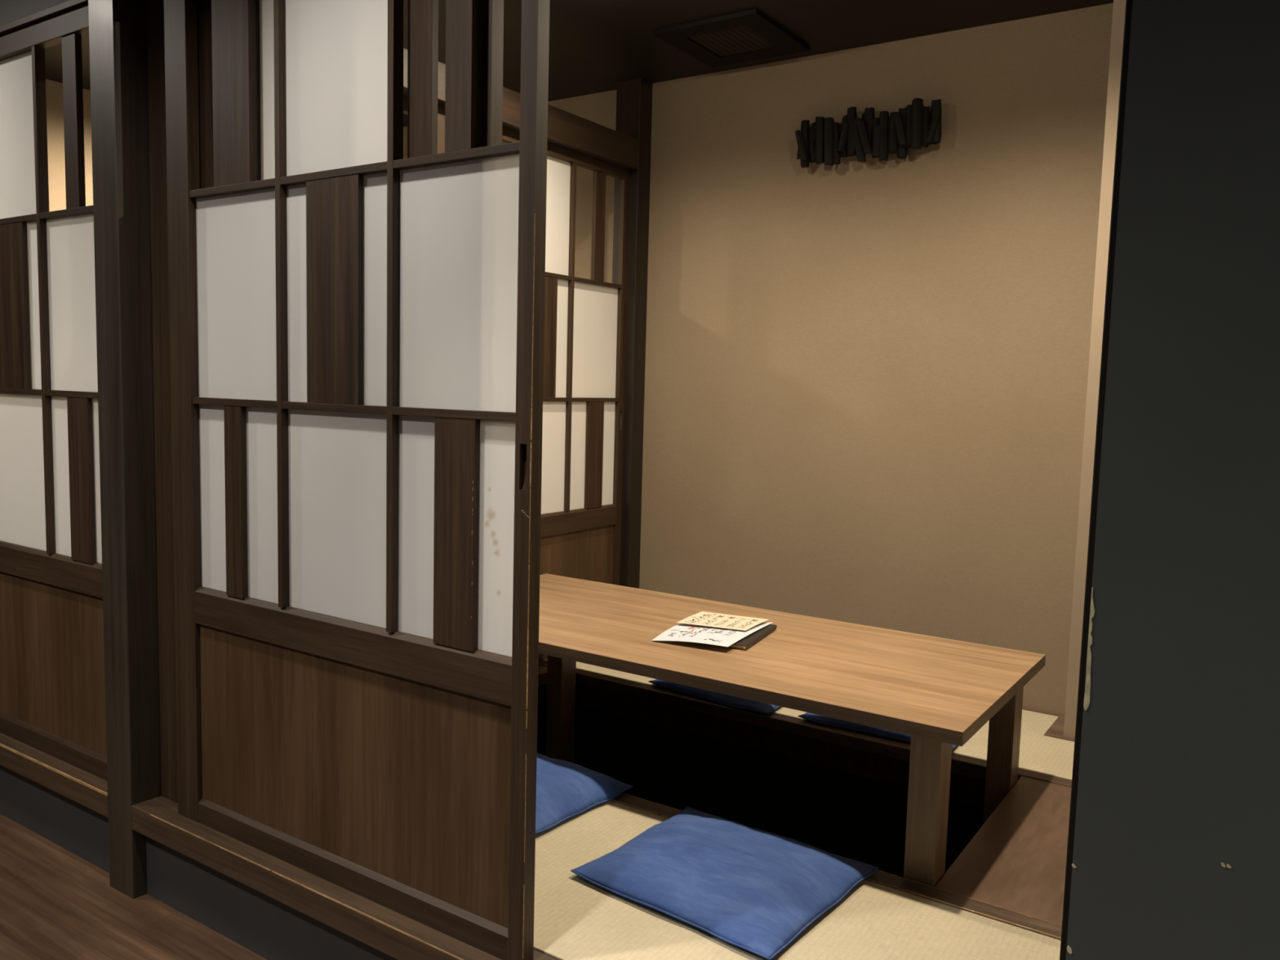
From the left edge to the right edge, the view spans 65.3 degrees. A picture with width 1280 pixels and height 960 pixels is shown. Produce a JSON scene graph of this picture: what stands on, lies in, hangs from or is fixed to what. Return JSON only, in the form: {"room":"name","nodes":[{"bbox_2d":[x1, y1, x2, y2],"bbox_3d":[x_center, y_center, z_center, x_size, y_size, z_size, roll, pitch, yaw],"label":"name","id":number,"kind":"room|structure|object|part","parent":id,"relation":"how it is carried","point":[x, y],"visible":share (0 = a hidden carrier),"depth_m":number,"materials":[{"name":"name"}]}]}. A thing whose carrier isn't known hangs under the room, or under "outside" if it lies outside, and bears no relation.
{"room":"japanese restaurant","nodes":[
{"label":"japanese restaurant","id":0,"kind":"room"},
{"bbox_2d":[0,0,68,26],"bbox_3d":[-1.336,-1.588,2.751,11.500,0.437,0.060,5,6,34],"label":"wall","id":1,"kind":"structure","parent":0,"point":[11,11],"depth_m":3.14,"materials":[{"name":"grey paint"}]},
{"bbox_2d":[0,0,88,35],"bbox_3d":[-3.758,-1.573,4.360,5.503,0.021,0.107,5,6,34],"label":"trim","id":2,"kind":"structure","parent":1,"relation":"attached to","point":[69,5],"depth_m":2.98,"materials":[{"name":"brown wood"}]},
{"bbox_2d":[0,4,107,781],"bbox_3d":[-2.058,-0.260,3.283,1.293,2.299,0.035,5,6,34],"label":"door","id":3,"kind":"structure","parent":1,"relation":"in","point":[52,682],"depth_m":3.16,"materials":[{"name":"brown wood"}]},
{"bbox_3d":[-2.013,-1.091,3.196,0.381,0.501,0.002,5,6,34],"label":"white panel","id":4,"kind":"part","parent":3,"relation":"part of","materials":[{"name":"paper"}]},
{"bbox_3d":[-2.041,-0.030,3.297,0.381,0.508,0.002,5,6,34],"label":"white panel","id":5,"kind":"part","parent":3,"relation":"part of","materials":[{"name":"paper"}]},
{"bbox_3d":[-2.027,-0.562,3.246,0.381,0.528,0.002,5,6,34],"label":"white panel","id":6,"kind":"part","parent":3,"relation":"part of","materials":[{"name":"paper"}]},
{"bbox_3d":[-2.006,-1.371,3.163,1.152,0.063,0.033,5,6,34],"label":"rail","id":7,"kind":"part","parent":3,"relation":"part of","materials":[{"name":"brown wood"}]},
{"bbox_3d":[-2.050,0.269,3.318,1.152,0.099,0.033,5,6,34],"label":"rail","id":8,"kind":"part","parent":3,"relation":"part of","materials":[{"name":"brown wood"}]},
{"bbox_3d":[-2.065,0.853,3.373,1.152,0.066,0.033,5,6,34],"label":"rail","id":9,"kind":"part","parent":3,"relation":"part of","materials":[{"name":"brown wood"}]},
{"bbox_3d":[-1.700,-0.533,3.028,0.371,0.528,0.002,5,6,34],"label":"white panel","id":10,"kind":"part","parent":3,"relation":"part of","materials":[{"name":"paper"}]},
{"bbox_3d":[-1.714,-0.001,3.078,0.371,0.508,0.002,5,6,34],"label":"white panel","id":11,"kind":"part","parent":3,"relation":"part of","materials":[{"name":"paper"}]},
{"bbox_2d":[88,0,160,898],"bbox_3d":[-1.468,-0.076,2.905,0.129,2.608,0.145,5,6,34],"label":"wooden post","id":12,"kind":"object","parent":1,"relation":"attached to","point":[117,28],"depth_m":2.84,"materials":[{"name":"brown wood"}]},
{"bbox_2d":[145,0,503,802],"bbox_3d":[-0.856,-0.157,2.526,1.293,2.299,0.035,5,6,34],"label":"door","id":13,"kind":"structure","parent":1,"relation":"in","point":[423,15],"depth_m":2.67,"materials":[{"name":"brown wood"}]},
{"bbox_3d":[-0.810,-0.988,2.439,0.381,0.501,0.002,5,6,34],"label":"white panel","id":14,"kind":"part","parent":13,"relation":"part of","materials":[{"name":"paper"}]},
{"bbox_2d":[164,0,549,959],"bbox_3d":[-0.748,-0.143,2.407,1.293,2.299,0.035,5,6,34],"label":"door","id":15,"kind":"structure","parent":1,"relation":"in","point":[357,330],"depth_m":2.35,"materials":[{"name":"brown wood"}]},
{"bbox_3d":[-1.040,-0.474,2.587,0.365,0.528,0.002,5,6,34],"label":"white panel","id":16,"kind":"part","parent":15,"relation":"part of","materials":[{"name":"paper"}]},
{"bbox_3d":[-1.054,0.058,2.637,0.365,0.508,0.002,5,6,34],"label":"white panel","id":17,"kind":"part","parent":15,"relation":"part of","materials":[{"name":"paper"}]},
{"bbox_3d":[-0.702,-0.974,2.320,0.381,0.501,0.002,5,6,34],"label":"white panel","id":18,"kind":"part","parent":15,"relation":"part of","materials":[{"name":"paper"}]},
{"bbox_3d":[-0.716,-0.445,2.370,0.381,0.528,0.002,5,6,34],"label":"white panel","id":19,"kind":"part","parent":15,"relation":"part of","materials":[{"name":"paper"}]},
{"bbox_3d":[-0.730,0.087,2.420,0.381,0.508,0.002,5,6,34],"label":"white panel","id":20,"kind":"part","parent":15,"relation":"part of","materials":[{"name":"paper"}]},
{"bbox_3d":[-0.754,0.970,2.497,1.152,0.066,0.033,5,6,34],"label":"rail","id":21,"kind":"part","parent":15,"relation":"part of","materials":[{"name":"brown wood"}]},
{"bbox_3d":[-0.739,0.387,2.442,1.152,0.099,0.033,5,6,34],"label":"rail","id":22,"kind":"part","parent":15,"relation":"part of","materials":[{"name":"brown wood"}]},
{"bbox_3d":[-0.403,0.117,2.202,0.371,0.508,0.002,5,6,34],"label":"white panel","id":23,"kind":"part","parent":15,"relation":"part of","materials":[{"name":"paper"}]},
{"bbox_3d":[-0.389,-0.416,2.152,0.371,0.528,0.002,5,6,34],"label":"white panel","id":24,"kind":"part","parent":15,"relation":"part of","materials":[{"name":"paper"}]},
{"bbox_3d":[-0.237,-0.027,2.058,0.017,0.095,0.013,5,6,34],"label":"finger pull","id":25,"kind":"part","parent":15,"relation":"part of","materials":[{"name":"black metal"}]},
{"bbox_2d":[403,95,407,114],"bbox_3d":[-1.090,-0.256,3.507,0.035,2.299,1.293,5,6,34],"label":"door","id":26,"kind":"structure","parent":1,"relation":"in","point":[405,98],"depth_m":3.67,"materials":[{"name":"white wood"}]},
{"bbox_2d":[403,48,639,169],"bbox_3d":[-0.702,-1.483,3.804,0.080,0.136,2.375,5,6,34],"label":"trim","id":27,"kind":"structure","parent":1,"relation":"attached to","point":[566,130],"depth_m":4.36,"materials":[{"name":"brown wood"}]},
{"bbox_2d":[45,79,93,211],"bbox_3d":[-2.861,-0.545,5.481,0.100,3.005,2.540,5,6,34],"label":"wall","id":28,"kind":"structure","parent":0,"point":[54,90],"depth_m":5.09,"materials":[{"name":"beige paint"}]},
{"bbox_2d":[0,732,108,817],"bbox_3d":[-3.836,0.765,4.556,5.503,0.074,0.125,5,6,34],"label":"trim","id":29,"kind":"structure","parent":28,"relation":"attached to","point":[87,789],"depth_m":3.17,"materials":[{"name":"brown wood"}]},
{"bbox_2d":[0,764,109,872],"bbox_3d":[-3.840,0.908,4.570,5.503,0.212,0.044,5,6,34],"label":"baseboard","id":30,"kind":"structure","parent":28,"relation":"attached to","point":[76,828],"depth_m":3.25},
{"bbox_2d":[0,813,266,959],"bbox_3d":[-2.489,1.372,1.423,11.500,0.050,3.800,5,6,34],"label":"floor","id":31,"kind":"structure","parent":0,"point":[55,904],"depth_m":2.83,"materials":[{"name":"brown wood"}]},
{"bbox_2d":[145,835,397,959],"bbox_3d":[-0.406,1.216,2.275,2.523,0.212,0.044,5,6,34],"label":"baseboard","id":32,"kind":"structure","parent":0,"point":[269,928],"depth_m":2.70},
{"bbox_2d":[131,795,556,959],"bbox_3d":[-0.402,1.073,2.261,2.523,0.074,0.125,5,6,34],"label":"door sill","id":33,"kind":"structure","parent":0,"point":[397,935],"depth_m":2.49,"materials":[{"name":"brown wood"}]},
{"bbox_2d":[44,0,1113,126],"bbox_3d":[-0.490,-1.859,3.755,5.750,0.060,2.580,5,6,34],"label":"ceiling","id":34,"kind":"structure","parent":0,"point":[595,45],"depth_m":4.03,"materials":[{"name":"brown paint"}]},
{"bbox_2d":[652,8,809,67],"bbox_3d":[0.388,-1.836,4.171,0.477,0.018,0.495,5,6,34],"label":"ceiling vent","id":35,"kind":"object","parent":34,"relation":"in","point":[750,35],"visible":1,"depth_m":4.14,"materials":[{"name":"black metal"}]},
{"bbox_2d":[693,26,773,56],"bbox_3d":[0.387,-1.833,4.171,0.235,0.002,0.295,5,6,34],"label":"grille","id":36,"kind":"object","parent":35,"relation":"attached to","point":[729,41],"depth_m":4.18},
{"bbox_2d":[403,3,1113,714],"bbox_3d":[0.183,-0.411,4.911,5.700,3.005,0.100,5,6,34],"label":"wall","id":37,"kind":"structure","parent":0,"point":[866,382],"depth_m":4.27,"materials":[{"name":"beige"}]},
{"bbox_2d":[437,104,629,661],"bbox_3d":[-0.455,-0.321,4.379,0.035,2.299,1.293,5,6,34],"label":"shoji screen","id":38,"kind":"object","parent":37,"relation":"in","point":[584,334],"depth_m":4.64,"materials":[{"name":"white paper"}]},
{"bbox_3d":[-0.469,0.788,4.507,0.033,0.066,1.152,5,6,34],"label":"rail","id":39,"kind":"part","parent":38,"relation":"part of","materials":[{"name":"brown wood"}]},
{"bbox_3d":[-0.452,-0.094,4.425,0.002,0.508,0.381,5,6,34],"label":"white panel","id":40,"kind":"part","parent":38,"relation":"part of","materials":[{"name":"paper"}]},
{"bbox_3d":[-0.424,-1.156,4.324,0.002,0.501,0.381,5,6,34],"label":"white panel","id":41,"kind":"part","parent":38,"relation":"part of","materials":[{"name":"paper"}]},
{"bbox_3d":[-0.438,-0.627,4.374,0.002,0.528,0.381,5,6,34],"label":"white panel","id":42,"kind":"part","parent":38,"relation":"part of","materials":[{"name":"paper"}]},
{"bbox_3d":[-0.410,-1.436,4.297,0.033,0.063,1.152,5,6,34],"label":"rail","id":43,"kind":"part","parent":38,"relation":"part of","materials":[{"name":"brown wood"}]},
{"bbox_3d":[-0.453,0.204,4.452,0.033,0.099,1.152,5,6,34],"label":"rail","id":44,"kind":"part","parent":38,"relation":"part of","materials":[{"name":"brown wood"}]},
{"bbox_3d":[-0.232,-0.119,4.750,0.002,0.508,0.371,5,6,34],"label":"white panel","id":45,"kind":"part","parent":38,"relation":"part of","materials":[{"name":"paper"}]},
{"bbox_3d":[-0.218,-0.652,4.700,0.002,0.528,0.371,5,6,34],"label":"white panel","id":46,"kind":"part","parent":38,"relation":"part of","materials":[{"name":"paper"}]},
{"bbox_3d":[-0.099,-0.291,4.897,0.013,0.095,0.017,5,6,34],"label":"finger pull","id":47,"kind":"part","parent":38,"relation":"part of","materials":[{"name":"brown wood"}]},
{"bbox_2d":[612,77,653,588],"bbox_3d":[-0.061,-0.571,4.939,0.140,2.705,0.105,5,6,34],"label":"trim","id":48,"kind":"structure","parent":37,"relation":"attached to","point":[633,96],"depth_m":4.87,"materials":[{"name":"brown wood"}]},
{"bbox_2d":[795,97,941,168],"bbox_3d":[0.952,-1.454,4.197,0.641,0.234,0.090,5,6,34],"label":"wall decoration","id":49,"kind":"object","parent":37,"relation":"attached to","point":[913,126],"visible":1,"depth_m":4.17,"materials":[{"name":"black wood"}]},
{"bbox_2d":[1022,706,1075,742],"bbox_3d":[1.112,0.903,4.139,2.910,0.024,0.305,5,6,34],"label":"baseboard","id":50,"kind":"structure","parent":37,"relation":"attached to","point":[1055,730],"depth_m":3.80,"materials":[{"name":"brown wood"}]},
{"bbox_2d":[537,683,983,877],"bbox_3d":[0.182,1.190,3.492,2.028,0.425,0.990,5,6,34],"label":"floor recess","id":51,"kind":"structure","parent":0,"point":[845,815],"depth_m":3.88,"materials":[{"name":"black"}]},
{"bbox_2d":[537,666,547,685],"bbox_3d":[-0.663,0.883,4.035,0.080,0.050,0.923,5,6,34],"label":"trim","id":52,"kind":"structure","parent":51,"relation":"on","point":[542,670],"depth_m":4.33,"materials":[{"name":"brown wood"}]},
{"bbox_2d":[537,658,547,666],"bbox_3d":[-0.803,0.877,4.051,0.170,0.052,2.374,5,6,34],"label":"trim","id":53,"kind":"structure","parent":51,"relation":"attached to","point":[543,662],"depth_m":4.48,"materials":[{"name":"brown wood"}]},
{"bbox_2d":[575,683,985,807],"bbox_3d":[0.443,0.995,3.857,1.968,0.090,0.026,5,6,34],"label":"trim","id":54,"kind":"structure","parent":51,"relation":"attached to","point":[965,788],"depth_m":3.81,"materials":[{"name":"black wood"}]},
{"bbox_2d":[538,573,1045,887],"bbox_3d":[0.182,0.949,3.461,2.077,0.870,0.921,5,6,34],"label":"table","id":55,"kind":"object","parent":51,"relation":"on","point":[940,692],"visible":0.56,"depth_m":3.09,"materials":[{"name":"brown wood"}]},
{"bbox_3d":[-0.336,0.878,4.266,0.078,0.832,0.100,5,6,34],"label":"leg","id":56,"kind":"part","parent":55,"relation":"part of","materials":[{"name":"brown wood"}]},
{"bbox_2d":[651,622,773,647],"bbox_3d":[0.253,0.509,3.376,0.266,0.020,0.412,4,6,28],"label":"menu sheet","id":57,"kind":"object","parent":55,"relation":"on","point":[722,637],"visible":0.91,"depth_m":3.29,"materials":[{"name":"white paper"}]},
{"bbox_2d":[676,611,768,631],"bbox_3d":[0.289,0.487,3.453,0.269,0.003,0.206,4,6,23],"label":"menu card","id":58,"kind":"object","parent":57,"relation":"on","point":[703,618],"visible":1,"depth_m":3.45,"materials":[{"name":"beige paper"}]},
{"bbox_2d":[703,623,777,650],"bbox_3d":[0.341,0.518,3.352,0.147,0.016,0.327,4,6,25],"label":"book","id":59,"kind":"object","parent":55,"relation":"on","point":[747,642],"visible":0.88,"depth_m":3.27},
{"bbox_3d":[0.742,1.063,2.609,0.078,0.832,0.100,5,6,34],"label":"leg","id":60,"kind":"part","parent":55,"relation":"part of","materials":[{"name":"brown wood"}]},
{"bbox_3d":[1.177,1.014,3.254,0.078,0.832,0.100,5,6,34],"label":"leg","id":61,"kind":"part","parent":55,"relation":"part of","materials":[{"name":"brown wood"}]},
{"bbox_2d":[542,663,1071,786],"bbox_3d":[0.785,0.953,3.659,2.908,0.048,0.062,5,6,34],"label":"trim","id":62,"kind":"structure","parent":51,"relation":"on","point":[960,764],"depth_m":3.78,"materials":[{"name":"brown wood"}]},
{"bbox_2d":[609,792,1062,940],"bbox_3d":[0.234,1.017,2.843,2.908,0.054,0.063,5,6,34],"label":"trim","id":63,"kind":"structure","parent":51,"relation":"on","point":[1004,915],"depth_m":2.48,"materials":[{"name":"brown wood"}]},
{"bbox_2d":[934,776,1071,925],"bbox_3d":[1.359,1.064,2.683,0.859,0.050,0.923,5,6,34],"label":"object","id":64,"kind":"structure","parent":51,"relation":"attached to","point":[1015,861],"depth_m":2.72,"materials":[{"name":"brown wood"}]},
{"bbox_2d":[533,800,1060,959],"bbox_3d":[0.008,1.045,2.508,2.907,0.050,0.744,5,6,34],"label":"mat","id":65,"kind":"object","parent":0,"point":[575,917],"visible":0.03,"depth_m":2.34,"materials":[{"name":"beige wicker"}]},
{"bbox_2d":[535,752,633,833],"bbox_3d":[-0.382,0.914,3.067,0.584,0.079,0.475,5,6,34],"label":"floor cushion","id":66,"kind":"object","parent":65,"relation":"on","point":[565,789],"visible":0.31,"depth_m":2.97,"materials":[{"name":"blue fabric"}]},
{"bbox_2d":[570,806,879,959],"bbox_3d":[0.221,0.983,2.565,0.593,0.066,0.552,6,7,38],"label":"floor cushion","id":67,"kind":"object","parent":65,"relation":"on","point":[755,891],"visible":1,"depth_m":2.46,"materials":[{"name":"blue fabric"}]},
{"bbox_2d":[576,661,1074,779],"bbox_3d":[0.990,0.934,3.961,2.907,0.050,0.668,5,6,34],"label":"mat","id":68,"kind":"object","parent":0,"point":[1040,753],"visible":0.22,"depth_m":3.60,"materials":[{"name":"beige wicker"}]},
{"bbox_2d":[648,679,779,713],"bbox_3d":[0.408,0.821,4.206,0.601,0.091,0.588,5,6,34],"label":"floor cushion","id":69,"kind":"object","parent":68,"relation":"on","point":[726,700],"visible":0.2,"depth_m":3.96,"materials":[{"name":"blue fabric"}]},
{"bbox_2d":[798,712,956,749],"bbox_3d":[0.996,0.875,3.855,0.577,0.080,0.570,5,6,34],"label":"floor cushion","id":70,"kind":"object","parent":68,"relation":"on","point":[816,718],"visible":0.12,"depth_m":3.67,"materials":[{"name":"blue fabric"}]},
{"bbox_2d":[1063,0,1125,737],"bbox_3d":[2.019,-0.370,3.446,0.826,2.715,0.278,5,6,34],"label":"wall","id":71,"kind":"structure","parent":0,"point":[1119,6],"depth_m":3.55,"materials":[{"name":"beige paper"}]},
{"bbox_2d":[1065,0,1279,959],"bbox_3d":[2.001,0.028,0.500,3.233,3.035,0.141,5,6,34],"label":"wall","id":72,"kind":"structure","parent":0,"point":[1176,854],"depth_m":1.29,"materials":[{"name":"black paint"}]},
{"bbox_2d":[1059,0,1133,959],"bbox_3d":[0.672,-0.094,1.425,0.015,3.035,0.120,5,6,34],"label":"trim","id":73,"kind":"structure","parent":72,"relation":"attached to","point":[1127,23],"depth_m":1.39,"materials":[{"name":"brown wood"}]}
]}

